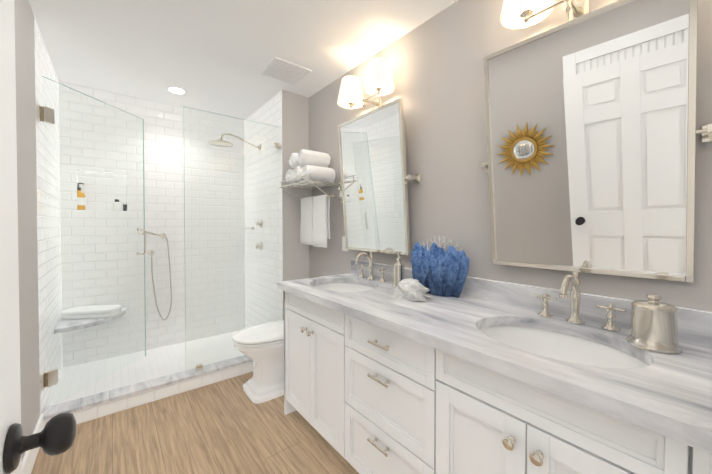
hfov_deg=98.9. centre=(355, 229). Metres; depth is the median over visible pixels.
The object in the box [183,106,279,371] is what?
glass panel
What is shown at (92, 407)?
shower curb
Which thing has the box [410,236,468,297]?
coral
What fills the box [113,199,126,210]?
bottle
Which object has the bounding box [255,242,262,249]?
valves
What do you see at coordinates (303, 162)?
towel
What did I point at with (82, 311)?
towel
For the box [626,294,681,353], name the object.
canister
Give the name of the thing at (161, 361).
floor
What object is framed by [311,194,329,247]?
towel
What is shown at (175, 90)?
recessed light
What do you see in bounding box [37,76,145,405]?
shower glass door
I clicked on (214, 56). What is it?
ceiling
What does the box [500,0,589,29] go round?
sconce
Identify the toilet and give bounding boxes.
[232,320,283,403]
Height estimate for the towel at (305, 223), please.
0.419 m
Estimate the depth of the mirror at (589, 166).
1.10 m
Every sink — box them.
[317,280,372,291]
[477,316,648,375]
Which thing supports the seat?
attached to the tiled wall at (167, 132)
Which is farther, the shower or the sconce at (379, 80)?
the shower
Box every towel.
[60,305,120,319]
[285,149,334,186]
[300,197,310,244]
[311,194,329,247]
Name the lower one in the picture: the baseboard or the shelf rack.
the baseboard
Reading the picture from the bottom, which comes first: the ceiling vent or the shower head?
the shower head
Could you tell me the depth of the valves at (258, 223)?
3.09 m
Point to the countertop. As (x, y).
(635, 394)
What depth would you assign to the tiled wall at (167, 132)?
2.90 m
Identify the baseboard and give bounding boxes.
[22,413,43,473]
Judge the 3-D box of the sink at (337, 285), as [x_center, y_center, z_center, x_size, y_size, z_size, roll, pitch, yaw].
[-0.080,0.452,1.929,0.398,0.166,0.498,-1,1,-39]
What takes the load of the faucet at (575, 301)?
on the countertop
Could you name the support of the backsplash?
attached to the wall at (436, 62)
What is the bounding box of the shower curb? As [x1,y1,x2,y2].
[42,355,252,426]
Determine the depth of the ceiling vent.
2.36 m
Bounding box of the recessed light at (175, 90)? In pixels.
[167,87,185,93]
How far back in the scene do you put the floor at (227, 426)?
1.74 m
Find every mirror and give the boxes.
[338,98,420,254]
[480,0,711,282]
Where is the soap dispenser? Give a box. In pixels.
[392,251,404,286]
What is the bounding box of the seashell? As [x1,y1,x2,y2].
[393,278,429,301]
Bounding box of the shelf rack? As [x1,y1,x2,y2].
[279,174,342,202]
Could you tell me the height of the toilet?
0.750 m
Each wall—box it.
[14,0,711,459]
[34,17,282,413]
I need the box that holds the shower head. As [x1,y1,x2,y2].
[208,133,260,149]
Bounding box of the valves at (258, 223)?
[255,220,262,227]
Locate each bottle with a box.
[77,183,84,209]
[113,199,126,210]
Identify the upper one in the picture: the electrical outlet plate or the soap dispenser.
the electrical outlet plate
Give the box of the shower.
[139,231,171,320]
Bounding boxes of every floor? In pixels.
[31,372,358,473]
[49,331,244,405]
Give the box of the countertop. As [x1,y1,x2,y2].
[281,272,680,419]
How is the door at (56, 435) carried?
in the wall at (436, 62)
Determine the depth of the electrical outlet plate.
2.45 m
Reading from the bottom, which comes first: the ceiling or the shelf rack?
the shelf rack
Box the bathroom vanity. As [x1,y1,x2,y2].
[277,284,711,473]
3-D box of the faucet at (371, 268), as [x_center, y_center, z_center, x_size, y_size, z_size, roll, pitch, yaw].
[0.068,0.241,2.044,0.187,0.196,0.295,-1,1,-39]
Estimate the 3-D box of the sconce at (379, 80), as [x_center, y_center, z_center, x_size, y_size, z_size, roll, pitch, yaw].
[0.068,-0.927,2.052,0.228,0.269,0.487,-1,1,-39]
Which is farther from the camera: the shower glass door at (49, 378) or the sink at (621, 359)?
the shower glass door at (49, 378)
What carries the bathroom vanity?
on the floor at (227, 426)
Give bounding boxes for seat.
[54,307,126,333]
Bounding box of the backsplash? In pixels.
[351,260,711,347]
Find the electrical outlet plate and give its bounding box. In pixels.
[342,236,347,250]
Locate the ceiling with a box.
[28,0,457,119]
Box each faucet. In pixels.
[355,251,386,281]
[534,271,626,331]
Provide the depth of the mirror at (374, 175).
2.03 m
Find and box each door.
[0,0,75,473]
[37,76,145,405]
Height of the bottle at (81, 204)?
0.237 m
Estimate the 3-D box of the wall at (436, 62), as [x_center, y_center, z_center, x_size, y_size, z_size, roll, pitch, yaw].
[0.444,0.002,0.920,2.530,2.440,4.200,-1,1,-39]
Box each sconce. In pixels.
[337,57,393,108]
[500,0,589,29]
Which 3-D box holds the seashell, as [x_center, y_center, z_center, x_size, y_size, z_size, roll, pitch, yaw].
[0.283,0.296,1.540,0.148,0.100,0.199,-1,1,-39]
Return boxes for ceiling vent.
[260,57,311,84]

